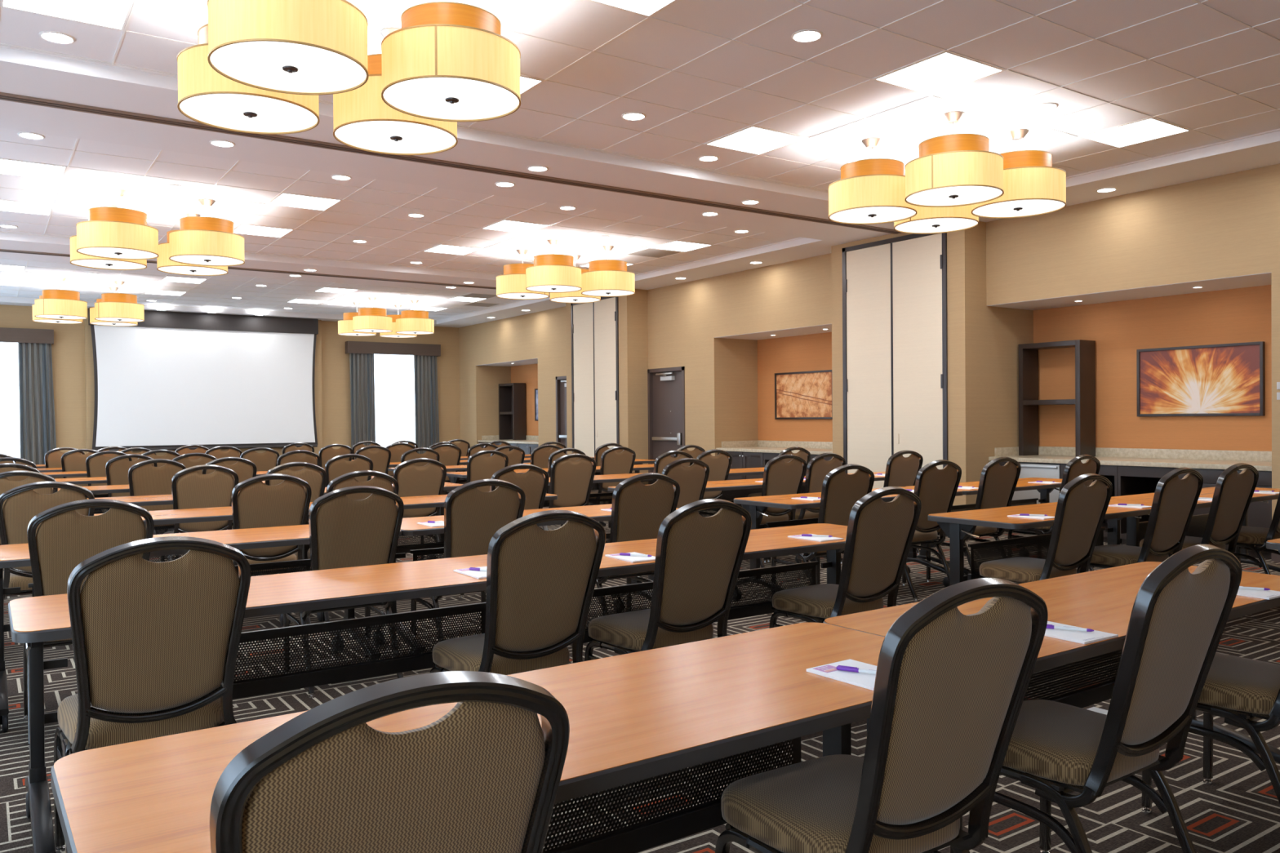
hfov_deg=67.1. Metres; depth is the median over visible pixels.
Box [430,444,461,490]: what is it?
banquet chair
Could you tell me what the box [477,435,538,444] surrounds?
countertop
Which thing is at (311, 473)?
banquet chair
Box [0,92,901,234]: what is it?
trim
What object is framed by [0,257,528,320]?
ceiling
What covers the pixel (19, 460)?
banquet chair
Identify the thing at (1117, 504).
ballpoint pen
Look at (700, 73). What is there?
ceiling
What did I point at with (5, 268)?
ceiling light panel
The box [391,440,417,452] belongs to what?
banquet chair
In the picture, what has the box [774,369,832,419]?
framed picture
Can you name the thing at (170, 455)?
banquet chair
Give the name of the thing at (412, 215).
recessed light
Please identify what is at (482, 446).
base cabinet
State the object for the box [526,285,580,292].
diffuser
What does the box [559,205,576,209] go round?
recessed light
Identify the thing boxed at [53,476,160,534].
table
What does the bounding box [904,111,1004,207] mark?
drum pendant
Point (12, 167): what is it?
ceiling light panel
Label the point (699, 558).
banquet chair
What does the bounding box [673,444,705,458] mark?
banquet chair
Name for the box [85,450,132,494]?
banquet chair
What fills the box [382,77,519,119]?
diffuser
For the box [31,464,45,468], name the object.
table
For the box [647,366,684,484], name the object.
door
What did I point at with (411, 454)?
banquet chair
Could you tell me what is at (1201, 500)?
notepad
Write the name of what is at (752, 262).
recessed light
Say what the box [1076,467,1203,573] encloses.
banquet chair
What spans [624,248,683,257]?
tile
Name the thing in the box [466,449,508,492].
banquet chair
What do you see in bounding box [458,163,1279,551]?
wall
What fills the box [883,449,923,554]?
banquet chair
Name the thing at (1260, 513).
base cabinet
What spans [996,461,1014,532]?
base cabinet
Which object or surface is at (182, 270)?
diffuser
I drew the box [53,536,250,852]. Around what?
banquet chair
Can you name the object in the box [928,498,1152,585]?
table
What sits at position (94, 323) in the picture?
diffuser
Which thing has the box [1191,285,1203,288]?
recessed light
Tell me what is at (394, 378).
window
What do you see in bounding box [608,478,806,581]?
table
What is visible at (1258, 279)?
ceiling
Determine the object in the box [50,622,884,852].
table
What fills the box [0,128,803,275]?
ceiling
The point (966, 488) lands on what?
notepad
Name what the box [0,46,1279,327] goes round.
ceiling
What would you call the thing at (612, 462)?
banquet chair
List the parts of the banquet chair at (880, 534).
leg, seat frame, leg, seat, frame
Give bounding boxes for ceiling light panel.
[0,0,134,30]
[0,158,66,180]
[0,200,53,215]
[0,264,25,271]
[0,280,21,286]
[144,289,186,296]
[160,276,206,284]
[233,224,293,237]
[267,192,342,210]
[288,298,327,304]
[315,287,357,293]
[411,306,445,311]
[423,244,480,255]
[444,296,485,302]
[482,219,549,233]
[520,75,543,95]
[581,263,634,266]
[589,0,676,17]
[649,240,711,252]
[705,125,807,155]
[873,51,1004,95]
[1079,117,1191,147]
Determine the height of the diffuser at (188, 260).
0.003 m
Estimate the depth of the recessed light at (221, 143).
7.55 m
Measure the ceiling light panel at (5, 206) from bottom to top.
0.006 m
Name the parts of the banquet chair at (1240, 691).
leg, leg, seat frame, seat, leg, frame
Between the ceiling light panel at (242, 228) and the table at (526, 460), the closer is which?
the ceiling light panel at (242, 228)
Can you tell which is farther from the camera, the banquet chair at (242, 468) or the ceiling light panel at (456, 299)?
the ceiling light panel at (456, 299)
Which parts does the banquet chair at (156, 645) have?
leg, leg, seat, seat frame, frame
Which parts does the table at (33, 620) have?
release lever, leg, panel rail, modesty panel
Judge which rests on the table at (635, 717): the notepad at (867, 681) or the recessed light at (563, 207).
the notepad at (867, 681)
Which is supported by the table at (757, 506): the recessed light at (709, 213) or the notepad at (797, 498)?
the notepad at (797, 498)
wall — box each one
[0,304,459,455]
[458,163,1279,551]
[511,284,1271,451]
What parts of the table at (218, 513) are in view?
modesty panel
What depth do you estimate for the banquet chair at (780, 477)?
8.19 m
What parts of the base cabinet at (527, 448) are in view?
door, door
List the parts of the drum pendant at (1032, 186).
stem, lamp shade, lamp shade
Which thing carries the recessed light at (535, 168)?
in the ceiling at (22, 73)
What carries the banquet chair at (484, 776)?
on the floor
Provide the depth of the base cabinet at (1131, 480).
9.72 m
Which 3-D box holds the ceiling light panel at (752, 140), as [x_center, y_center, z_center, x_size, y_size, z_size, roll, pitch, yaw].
[0.953,-2.348,7.937,0.594,0.006,0.594,-1,1,-34]
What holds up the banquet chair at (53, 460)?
on the floor
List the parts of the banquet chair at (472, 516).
leg, leg, seat frame, leg, frame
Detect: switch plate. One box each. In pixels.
[1276,382,1279,389]
[1276,392,1279,399]
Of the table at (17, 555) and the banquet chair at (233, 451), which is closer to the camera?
the table at (17, 555)
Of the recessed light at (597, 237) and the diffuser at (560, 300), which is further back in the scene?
the diffuser at (560, 300)
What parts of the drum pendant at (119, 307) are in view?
lamp shade, lamp shade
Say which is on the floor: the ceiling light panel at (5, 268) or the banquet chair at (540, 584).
the banquet chair at (540, 584)
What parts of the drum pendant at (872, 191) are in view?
lamp shade, lamp shade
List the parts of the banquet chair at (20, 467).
frame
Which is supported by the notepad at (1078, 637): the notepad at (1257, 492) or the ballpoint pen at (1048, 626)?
the ballpoint pen at (1048, 626)
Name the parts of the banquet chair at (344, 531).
leg, leg, seat frame, frame, leg, leg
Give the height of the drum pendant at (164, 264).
0.633 m
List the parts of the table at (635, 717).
panel rail, modesty panel, leg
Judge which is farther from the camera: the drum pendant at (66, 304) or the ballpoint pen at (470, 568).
the drum pendant at (66, 304)
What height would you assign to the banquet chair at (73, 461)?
0.980 m
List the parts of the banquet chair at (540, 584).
leg, seat, seat frame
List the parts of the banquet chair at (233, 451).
frame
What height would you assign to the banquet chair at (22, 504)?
0.994 m
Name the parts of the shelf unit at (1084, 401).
panel, panel, shelf, panel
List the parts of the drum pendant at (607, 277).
lamp shade, lamp shade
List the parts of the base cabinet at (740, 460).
door, door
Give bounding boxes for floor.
[0,477,1279,852]
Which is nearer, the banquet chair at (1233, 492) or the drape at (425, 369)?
the banquet chair at (1233, 492)
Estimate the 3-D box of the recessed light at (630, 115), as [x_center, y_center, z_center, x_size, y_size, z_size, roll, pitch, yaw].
[-0.047,-2.332,7.259,0.186,0.008,0.186,-1,1,-34]
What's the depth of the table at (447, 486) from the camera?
8.51 m
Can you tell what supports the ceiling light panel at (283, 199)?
attached to the ceiling at (375, 211)
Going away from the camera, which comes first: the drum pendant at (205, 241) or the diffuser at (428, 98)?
the diffuser at (428, 98)
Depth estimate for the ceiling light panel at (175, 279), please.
15.47 m
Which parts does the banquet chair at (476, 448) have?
frame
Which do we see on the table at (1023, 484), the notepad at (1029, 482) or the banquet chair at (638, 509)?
the notepad at (1029, 482)
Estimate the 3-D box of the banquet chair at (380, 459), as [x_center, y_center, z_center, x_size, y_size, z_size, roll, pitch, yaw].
[-3.487,0.726,12.341,0.466,0.980,0.600,-1,1,-33]
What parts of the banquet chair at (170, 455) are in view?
frame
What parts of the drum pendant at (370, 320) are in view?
lamp shade, lamp shade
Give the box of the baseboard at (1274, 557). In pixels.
[1271,552,1279,562]
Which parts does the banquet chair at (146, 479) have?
frame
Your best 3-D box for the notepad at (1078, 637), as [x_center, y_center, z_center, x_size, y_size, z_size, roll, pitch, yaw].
[1.101,0.535,2.522,0.144,0.007,0.224,-1,1,-32]
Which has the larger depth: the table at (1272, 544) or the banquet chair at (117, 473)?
the banquet chair at (117, 473)
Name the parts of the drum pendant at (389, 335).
lamp shade, lamp shade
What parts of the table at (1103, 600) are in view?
leg, modesty panel, panel rail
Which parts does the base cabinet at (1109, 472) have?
panel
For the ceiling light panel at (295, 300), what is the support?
attached to the ceiling at (216, 291)
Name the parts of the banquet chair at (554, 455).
frame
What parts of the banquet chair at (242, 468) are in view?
frame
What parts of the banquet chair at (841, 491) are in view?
leg, leg, seat frame, leg, frame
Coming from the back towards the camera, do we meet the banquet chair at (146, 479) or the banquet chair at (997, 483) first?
the banquet chair at (146, 479)
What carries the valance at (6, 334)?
attached to the wall at (72, 350)
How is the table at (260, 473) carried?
on the floor
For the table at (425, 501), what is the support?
on the floor
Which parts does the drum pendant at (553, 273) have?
lamp shade, lamp shade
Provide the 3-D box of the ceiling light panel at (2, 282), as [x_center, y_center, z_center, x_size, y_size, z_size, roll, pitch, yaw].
[-10.350,-2.322,15.581,0.594,0.006,0.594,-1,1,-34]
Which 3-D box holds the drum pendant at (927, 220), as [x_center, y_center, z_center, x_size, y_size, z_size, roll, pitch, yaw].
[2.576,-2.050,8.408,0.710,0.633,0.710,-1,1,-37]
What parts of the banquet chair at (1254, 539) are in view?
leg, seat frame, leg, seat, frame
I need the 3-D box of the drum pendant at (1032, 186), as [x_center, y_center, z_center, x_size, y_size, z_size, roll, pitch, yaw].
[3.031,-2.048,7.744,0.710,0.633,0.710,0,1,35]
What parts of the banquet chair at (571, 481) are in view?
frame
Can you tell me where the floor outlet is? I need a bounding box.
[1087,706,1107,715]
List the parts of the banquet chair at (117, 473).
frame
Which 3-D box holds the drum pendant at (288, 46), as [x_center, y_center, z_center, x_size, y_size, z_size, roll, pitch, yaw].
[-1.649,-1.984,4.544,0.710,0.633,0.710,0,1,29]
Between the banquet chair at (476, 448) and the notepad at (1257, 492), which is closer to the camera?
the notepad at (1257, 492)
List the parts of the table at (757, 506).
leg, release lever, panel rail, modesty panel, leg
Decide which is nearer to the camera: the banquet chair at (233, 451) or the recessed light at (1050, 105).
the recessed light at (1050, 105)
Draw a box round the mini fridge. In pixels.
[1011,462,1060,533]
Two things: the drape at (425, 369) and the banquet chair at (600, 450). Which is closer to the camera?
the banquet chair at (600, 450)
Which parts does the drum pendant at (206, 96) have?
lamp shade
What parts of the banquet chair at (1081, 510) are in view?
seat, frame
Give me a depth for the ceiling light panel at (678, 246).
12.76 m
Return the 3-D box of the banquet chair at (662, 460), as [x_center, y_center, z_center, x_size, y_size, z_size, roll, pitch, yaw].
[0.190,0.728,9.550,0.470,0.994,0.600,-1,1,-35]
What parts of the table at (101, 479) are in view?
panel rail, modesty panel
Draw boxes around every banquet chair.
[0,453,16,463]
[0,457,36,471]
[0,462,39,480]
[0,470,57,545]
[0,481,94,652]
[22,498,154,750]
[44,447,84,478]
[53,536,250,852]
[61,448,103,486]
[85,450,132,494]
[97,446,132,457]
[102,453,157,534]
[120,447,155,461]
[128,458,186,559]
[137,449,180,466]
[160,464,239,561]
[165,453,216,532]
[174,444,208,459]
[201,457,257,525]
[204,445,241,464]
[209,671,569,852]
[231,473,311,635]
[240,447,279,471]
[253,462,326,576]
[276,449,320,471]
[282,442,314,456]
[283,485,404,698]
[305,470,399,632]
[318,444,352,476]
[324,453,373,487]
[351,440,381,459]
[355,445,391,474]
[385,442,414,483]
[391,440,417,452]
[392,457,446,560]
[400,447,439,466]
[410,479,525,650]
[428,441,457,448]
[429,510,605,675]
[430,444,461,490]
[448,439,470,471]
[457,443,497,484]
[459,463,548,597]
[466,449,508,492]
[483,440,511,451]
[490,445,524,469]
[530,444,561,475]
[538,453,596,530]
[539,441,566,506]
[545,448,586,530]
[584,498,751,661]
[589,446,635,528]
[591,443,623,503]
[595,472,679,614]
[653,450,693,483]
[662,457,709,513]
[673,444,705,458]
[696,448,732,515]
[715,577,1048,852]
[747,446,810,497]
[760,453,806,568]
[767,453,845,563]
[768,486,921,628]
[771,463,874,600]
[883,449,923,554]
[902,459,961,601]
[926,457,1021,582]
[950,544,1242,852]
[978,473,1112,584]
[1008,454,1100,571]
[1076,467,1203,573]
[1139,462,1258,614]
[1142,653,1279,813]
[1225,492,1279,574]
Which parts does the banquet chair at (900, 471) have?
frame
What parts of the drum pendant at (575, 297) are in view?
lamp shade, lamp shade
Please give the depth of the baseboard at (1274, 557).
8.49 m
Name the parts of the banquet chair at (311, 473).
frame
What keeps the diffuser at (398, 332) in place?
attached to the drum pendant at (415, 322)
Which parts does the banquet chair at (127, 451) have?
frame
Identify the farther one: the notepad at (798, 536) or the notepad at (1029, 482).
the notepad at (1029, 482)
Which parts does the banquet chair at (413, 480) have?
frame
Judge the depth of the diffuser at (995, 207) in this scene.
7.73 m
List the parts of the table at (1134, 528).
leg, modesty panel, panel rail, leg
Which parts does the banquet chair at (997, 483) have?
leg, seat, leg, seat frame, frame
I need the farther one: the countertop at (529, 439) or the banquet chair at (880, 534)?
the countertop at (529, 439)
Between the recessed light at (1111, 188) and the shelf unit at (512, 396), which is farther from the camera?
the shelf unit at (512, 396)
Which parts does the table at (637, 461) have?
leg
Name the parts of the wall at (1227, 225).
panel, panel, panel, pull, panel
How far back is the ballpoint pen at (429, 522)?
5.26 m
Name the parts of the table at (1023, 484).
leg, modesty panel, panel rail, leg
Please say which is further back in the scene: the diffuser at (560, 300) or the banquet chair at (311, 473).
the diffuser at (560, 300)
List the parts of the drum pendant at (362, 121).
lamp shade, lamp shade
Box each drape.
[17,342,56,464]
[349,353,375,448]
[413,355,439,453]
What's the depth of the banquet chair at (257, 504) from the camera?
5.78 m
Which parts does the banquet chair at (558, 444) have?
frame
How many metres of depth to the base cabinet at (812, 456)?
13.25 m
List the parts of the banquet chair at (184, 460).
frame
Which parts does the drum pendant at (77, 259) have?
lamp shade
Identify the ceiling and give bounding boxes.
[0,0,1279,192]
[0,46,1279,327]
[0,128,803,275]
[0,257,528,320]
[476,272,1271,366]
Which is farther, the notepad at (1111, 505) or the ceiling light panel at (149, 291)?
the ceiling light panel at (149, 291)
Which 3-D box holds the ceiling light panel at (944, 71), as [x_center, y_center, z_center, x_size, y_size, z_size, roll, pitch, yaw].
[1.986,-2.343,6.428,0.594,0.006,0.594,-1,1,-34]
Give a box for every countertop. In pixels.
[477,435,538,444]
[715,440,832,454]
[988,446,1271,471]
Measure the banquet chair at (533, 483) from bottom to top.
0.994 m
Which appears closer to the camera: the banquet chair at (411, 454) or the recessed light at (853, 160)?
the recessed light at (853, 160)
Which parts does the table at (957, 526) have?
leg, release lever, panel rail, modesty panel, leg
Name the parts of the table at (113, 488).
modesty panel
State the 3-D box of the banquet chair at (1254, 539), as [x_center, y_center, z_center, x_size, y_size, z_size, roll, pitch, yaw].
[4.427,0.716,6.865,0.470,0.994,0.600,-1,1,-33]
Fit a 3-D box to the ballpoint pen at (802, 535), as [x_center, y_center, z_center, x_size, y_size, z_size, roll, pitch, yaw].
[0.830,0.512,4.526,0.145,0.011,0.010,0,1,22]
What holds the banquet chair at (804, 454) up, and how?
on the floor
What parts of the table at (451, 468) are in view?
modesty panel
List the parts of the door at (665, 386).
closer arm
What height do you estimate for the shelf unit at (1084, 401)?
1.290 m
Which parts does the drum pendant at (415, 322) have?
lamp shade, lamp shade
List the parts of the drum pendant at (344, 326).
lamp shade, lamp shade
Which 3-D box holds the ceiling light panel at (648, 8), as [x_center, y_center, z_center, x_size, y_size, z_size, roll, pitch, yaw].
[-0.025,-2.316,5.050,0.594,0.006,0.594,-1,1,-34]
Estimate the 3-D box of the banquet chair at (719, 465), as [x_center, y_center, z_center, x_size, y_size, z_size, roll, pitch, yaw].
[0.596,0.722,9.829,0.470,0.994,0.600,-1,1,-35]
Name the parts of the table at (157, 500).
modesty panel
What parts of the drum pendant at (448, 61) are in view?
lamp shade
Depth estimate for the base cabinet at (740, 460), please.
14.44 m
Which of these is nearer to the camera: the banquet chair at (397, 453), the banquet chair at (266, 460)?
the banquet chair at (266, 460)
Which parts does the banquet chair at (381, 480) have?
seat, leg, frame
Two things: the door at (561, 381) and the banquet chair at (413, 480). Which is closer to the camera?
the banquet chair at (413, 480)
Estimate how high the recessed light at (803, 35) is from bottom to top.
0.008 m
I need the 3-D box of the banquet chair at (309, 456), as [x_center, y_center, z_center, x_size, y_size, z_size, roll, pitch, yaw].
[-3.829,0.743,10.646,0.466,0.980,0.600,-1,1,-35]
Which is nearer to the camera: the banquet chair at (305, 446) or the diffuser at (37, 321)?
the banquet chair at (305, 446)
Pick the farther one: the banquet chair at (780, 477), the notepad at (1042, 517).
the banquet chair at (780, 477)
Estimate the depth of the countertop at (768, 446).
14.63 m
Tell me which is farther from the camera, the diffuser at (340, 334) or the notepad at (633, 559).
the diffuser at (340, 334)
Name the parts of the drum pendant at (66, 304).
lamp shade, lamp shade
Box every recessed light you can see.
[0,224,17,228]
[17,131,44,139]
[39,30,75,43]
[86,272,100,275]
[163,184,184,189]
[209,139,235,146]
[288,274,302,276]
[303,268,316,271]
[330,174,351,180]
[352,240,367,242]
[407,213,424,217]
[409,261,422,263]
[494,181,515,186]
[527,165,548,171]
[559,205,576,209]
[595,235,610,239]
[621,111,645,119]
[675,276,686,279]
[697,155,719,161]
[702,211,719,216]
[733,229,749,232]
[741,200,759,204]
[749,261,762,263]
[791,29,822,41]
[846,159,862,163]
[1031,102,1058,111]
[1095,186,1116,192]
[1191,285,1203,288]
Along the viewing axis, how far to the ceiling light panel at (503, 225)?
11.38 m
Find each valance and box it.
[0,327,53,344]
[345,341,440,356]
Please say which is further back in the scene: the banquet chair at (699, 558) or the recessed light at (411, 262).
the recessed light at (411, 262)
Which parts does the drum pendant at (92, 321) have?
lamp shade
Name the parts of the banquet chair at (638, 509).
leg, seat frame, leg, frame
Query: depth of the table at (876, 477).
9.11 m
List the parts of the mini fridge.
handle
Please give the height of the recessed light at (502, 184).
0.008 m
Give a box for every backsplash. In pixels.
[481,435,538,439]
[721,440,832,448]
[994,446,1271,462]
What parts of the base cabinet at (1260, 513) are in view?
drawer, door, drawer, door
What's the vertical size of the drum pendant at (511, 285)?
0.633 m
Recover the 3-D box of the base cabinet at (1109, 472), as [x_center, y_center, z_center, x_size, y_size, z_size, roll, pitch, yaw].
[4.974,0.786,10.214,0.826,0.790,0.623,-1,1,-34]
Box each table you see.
[0,524,401,732]
[8,554,487,852]
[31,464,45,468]
[36,467,62,472]
[40,471,88,486]
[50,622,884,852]
[52,484,129,514]
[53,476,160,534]
[86,493,238,534]
[93,506,309,626]
[167,469,325,530]
[238,482,463,576]
[302,493,557,621]
[370,503,678,654]
[387,463,530,494]
[389,459,467,484]
[446,467,605,526]
[457,454,530,479]
[523,458,655,473]
[524,457,594,462]
[542,472,653,506]
[583,523,847,643]
[594,463,654,522]
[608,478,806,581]
[723,467,764,500]
[732,486,962,600]
[803,471,939,561]
[822,561,1279,763]
[905,477,1062,575]
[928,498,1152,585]
[1111,487,1279,572]
[1266,538,1279,552]
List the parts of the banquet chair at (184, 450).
frame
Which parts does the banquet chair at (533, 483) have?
frame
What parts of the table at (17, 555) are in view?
leg, panel rail, modesty panel, leg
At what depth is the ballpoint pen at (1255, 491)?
6.91 m
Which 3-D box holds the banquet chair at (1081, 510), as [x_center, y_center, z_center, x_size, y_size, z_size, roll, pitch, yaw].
[2.247,0.746,5.371,0.470,0.994,0.600,-1,1,-35]
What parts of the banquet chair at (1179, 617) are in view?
leg, leg, leg, seat, seat frame, frame, leg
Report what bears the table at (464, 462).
on the floor
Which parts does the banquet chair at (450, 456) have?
frame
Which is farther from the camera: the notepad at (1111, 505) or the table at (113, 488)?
the table at (113, 488)
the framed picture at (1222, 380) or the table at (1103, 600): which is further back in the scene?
the framed picture at (1222, 380)
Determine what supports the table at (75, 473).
on the floor
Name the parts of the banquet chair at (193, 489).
seat, frame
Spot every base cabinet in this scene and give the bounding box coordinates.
[479,442,501,448]
[509,443,517,450]
[517,443,538,469]
[726,451,766,500]
[763,453,779,467]
[801,454,832,493]
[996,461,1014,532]
[1060,463,1120,543]
[1117,465,1177,544]
[1177,468,1271,559]
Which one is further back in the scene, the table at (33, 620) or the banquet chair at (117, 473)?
the banquet chair at (117, 473)
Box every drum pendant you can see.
[31,283,83,324]
[34,276,87,319]
[69,204,146,270]
[75,188,159,259]
[89,286,137,326]
[94,280,144,322]
[156,213,228,275]
[168,198,244,266]
[177,23,319,134]
[207,0,368,94]
[333,26,457,155]
[337,302,376,336]
[352,297,392,333]
[379,304,417,337]
[381,0,520,121]
[395,299,434,334]
[496,248,549,299]
[525,239,582,293]
[549,254,600,303]
[581,244,635,297]
[828,137,916,224]
[893,204,978,234]
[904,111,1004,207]
[971,128,1066,218]
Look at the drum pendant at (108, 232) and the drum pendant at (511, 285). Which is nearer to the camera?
the drum pendant at (108, 232)
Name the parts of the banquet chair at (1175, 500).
leg, seat frame, seat, frame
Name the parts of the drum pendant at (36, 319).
lamp shade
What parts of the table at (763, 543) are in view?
modesty panel, panel rail, leg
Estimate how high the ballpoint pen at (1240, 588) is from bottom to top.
0.011 m
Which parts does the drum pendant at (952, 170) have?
lamp shade, lamp shade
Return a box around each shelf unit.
[498,382,525,439]
[1018,339,1095,457]
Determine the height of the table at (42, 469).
0.654 m
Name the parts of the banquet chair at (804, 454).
seat, frame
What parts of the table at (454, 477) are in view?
leg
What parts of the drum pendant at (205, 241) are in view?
lamp shade, lamp shade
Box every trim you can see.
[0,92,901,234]
[0,248,496,288]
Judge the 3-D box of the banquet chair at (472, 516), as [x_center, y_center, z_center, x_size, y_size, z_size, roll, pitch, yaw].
[-0.948,0.772,5.292,0.470,0.994,0.600,-1,1,-34]
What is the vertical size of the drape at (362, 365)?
2.780 m
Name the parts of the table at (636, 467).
leg, modesty panel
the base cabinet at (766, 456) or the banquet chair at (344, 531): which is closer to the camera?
the banquet chair at (344, 531)
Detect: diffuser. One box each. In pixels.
[33,320,80,323]
[36,315,86,319]
[71,259,146,269]
[78,247,157,258]
[91,322,136,325]
[95,317,142,321]
[158,266,226,275]
[170,255,243,265]
[179,93,317,132]
[209,40,366,92]
[334,120,456,153]
[338,333,373,335]
[354,328,391,332]
[380,334,414,337]
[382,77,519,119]
[396,331,432,333]
[497,293,547,298]
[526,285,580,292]
[551,297,599,302]
[582,289,634,296]
[830,206,915,222]
[895,217,977,232]
[906,186,1002,205]
[972,199,1065,217]
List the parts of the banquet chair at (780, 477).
leg, seat, frame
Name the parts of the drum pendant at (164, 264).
lamp shade, lamp shade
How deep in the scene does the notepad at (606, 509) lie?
5.96 m
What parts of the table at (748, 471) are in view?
modesty panel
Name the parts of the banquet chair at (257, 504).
seat, frame, seat frame, leg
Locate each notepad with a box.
[417,520,444,527]
[453,566,486,579]
[600,508,611,511]
[604,551,655,563]
[787,533,844,542]
[791,497,820,501]
[806,659,876,690]
[957,487,977,489]
[1007,514,1054,519]
[1028,481,1061,484]
[1044,621,1118,644]
[1108,504,1151,508]
[1198,498,1212,501]
[1236,586,1279,599]
[1253,491,1279,494]
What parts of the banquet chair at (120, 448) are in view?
frame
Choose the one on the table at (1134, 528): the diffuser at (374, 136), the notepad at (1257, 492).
the notepad at (1257, 492)
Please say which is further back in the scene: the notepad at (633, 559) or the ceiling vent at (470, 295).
the ceiling vent at (470, 295)
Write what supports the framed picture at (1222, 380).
attached to the wall at (1118, 329)
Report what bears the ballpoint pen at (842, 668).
on the notepad at (867, 681)
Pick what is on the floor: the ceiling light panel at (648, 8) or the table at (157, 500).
the table at (157, 500)
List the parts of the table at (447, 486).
leg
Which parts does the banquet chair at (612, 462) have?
seat, frame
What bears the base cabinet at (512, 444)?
on the floor
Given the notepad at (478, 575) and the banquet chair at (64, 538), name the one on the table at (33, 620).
the notepad at (478, 575)
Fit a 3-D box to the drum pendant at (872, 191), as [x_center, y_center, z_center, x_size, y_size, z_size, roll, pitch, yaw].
[1.912,-2.041,7.953,0.710,0.633,0.710,0,0,14]
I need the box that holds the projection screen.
[88,307,318,451]
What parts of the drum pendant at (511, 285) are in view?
lamp shade, lamp shade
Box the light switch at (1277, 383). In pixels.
[1276,382,1279,399]
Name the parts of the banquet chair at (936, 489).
leg, leg, seat, seat frame, frame, leg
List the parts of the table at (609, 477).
modesty panel, panel rail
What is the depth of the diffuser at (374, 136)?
5.65 m
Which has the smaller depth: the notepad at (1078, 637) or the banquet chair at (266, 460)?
the notepad at (1078, 637)
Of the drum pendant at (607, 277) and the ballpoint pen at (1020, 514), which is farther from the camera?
the drum pendant at (607, 277)
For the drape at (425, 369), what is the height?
2.780 m
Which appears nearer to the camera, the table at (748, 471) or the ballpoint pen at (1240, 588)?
the ballpoint pen at (1240, 588)
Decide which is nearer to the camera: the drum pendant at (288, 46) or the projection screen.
the drum pendant at (288, 46)
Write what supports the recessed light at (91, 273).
in the ceiling at (216, 291)
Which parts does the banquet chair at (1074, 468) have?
leg, seat frame, leg, seat, frame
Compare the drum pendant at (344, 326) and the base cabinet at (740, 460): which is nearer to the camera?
the base cabinet at (740, 460)
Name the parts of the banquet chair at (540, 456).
frame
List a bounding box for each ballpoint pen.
[427,520,444,523]
[469,567,486,571]
[619,552,652,556]
[800,496,820,498]
[801,533,831,537]
[836,665,876,674]
[1019,513,1048,515]
[1035,480,1054,482]
[1046,624,1093,631]
[1117,503,1144,505]
[1238,586,1270,590]
[1254,490,1273,492]
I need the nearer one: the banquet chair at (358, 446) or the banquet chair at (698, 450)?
the banquet chair at (698, 450)
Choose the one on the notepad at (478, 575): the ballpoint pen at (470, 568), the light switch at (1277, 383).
the ballpoint pen at (470, 568)
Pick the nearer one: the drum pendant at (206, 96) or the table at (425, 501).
the drum pendant at (206, 96)
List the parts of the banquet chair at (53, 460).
frame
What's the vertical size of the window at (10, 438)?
2.770 m
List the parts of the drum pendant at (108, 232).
lamp shade, lamp shade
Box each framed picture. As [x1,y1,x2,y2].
[534,388,537,421]
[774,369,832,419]
[1136,341,1265,416]
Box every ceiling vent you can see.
[457,293,496,298]
[462,302,502,306]
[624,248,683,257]
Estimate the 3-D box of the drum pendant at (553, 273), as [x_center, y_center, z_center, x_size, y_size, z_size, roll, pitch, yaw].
[-1.099,-2.053,12.285,0.710,0.633,0.710,-1,0,-7]
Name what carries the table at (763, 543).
on the floor
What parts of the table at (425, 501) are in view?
leg, panel rail, modesty panel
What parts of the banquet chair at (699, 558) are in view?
leg, leg, seat, seat frame, frame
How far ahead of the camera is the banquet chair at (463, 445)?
15.69 m
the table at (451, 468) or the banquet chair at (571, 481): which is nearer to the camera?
the banquet chair at (571, 481)
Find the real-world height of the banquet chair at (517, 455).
0.980 m
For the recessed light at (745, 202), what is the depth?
9.76 m
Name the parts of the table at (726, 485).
modesty panel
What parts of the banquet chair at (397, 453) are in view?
frame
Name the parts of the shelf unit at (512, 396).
panel, panel, shelf, panel, panel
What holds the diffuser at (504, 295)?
attached to the drum pendant at (511, 285)
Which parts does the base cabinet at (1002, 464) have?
door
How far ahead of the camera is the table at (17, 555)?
4.64 m
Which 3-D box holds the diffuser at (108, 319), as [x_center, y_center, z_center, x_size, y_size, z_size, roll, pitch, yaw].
[-8.394,-1.730,15.579,0.692,0.003,0.692,0,1,28]
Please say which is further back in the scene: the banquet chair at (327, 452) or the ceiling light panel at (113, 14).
the banquet chair at (327, 452)
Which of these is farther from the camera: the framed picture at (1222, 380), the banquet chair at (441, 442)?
the banquet chair at (441, 442)
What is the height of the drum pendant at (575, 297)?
0.633 m
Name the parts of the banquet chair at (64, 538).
leg, leg, seat frame, seat, frame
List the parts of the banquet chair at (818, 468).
seat, frame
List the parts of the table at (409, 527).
leg, panel rail, modesty panel, leg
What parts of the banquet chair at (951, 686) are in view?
leg, seat, seat frame, frame, leg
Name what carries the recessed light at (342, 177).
in the ceiling at (375, 211)
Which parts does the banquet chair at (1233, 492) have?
seat, frame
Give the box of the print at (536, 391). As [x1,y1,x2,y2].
[535,390,537,419]
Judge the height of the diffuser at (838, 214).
0.003 m
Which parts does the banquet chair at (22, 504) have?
seat frame, seat, frame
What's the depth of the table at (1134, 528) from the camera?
6.70 m
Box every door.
[555,376,567,454]
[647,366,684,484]

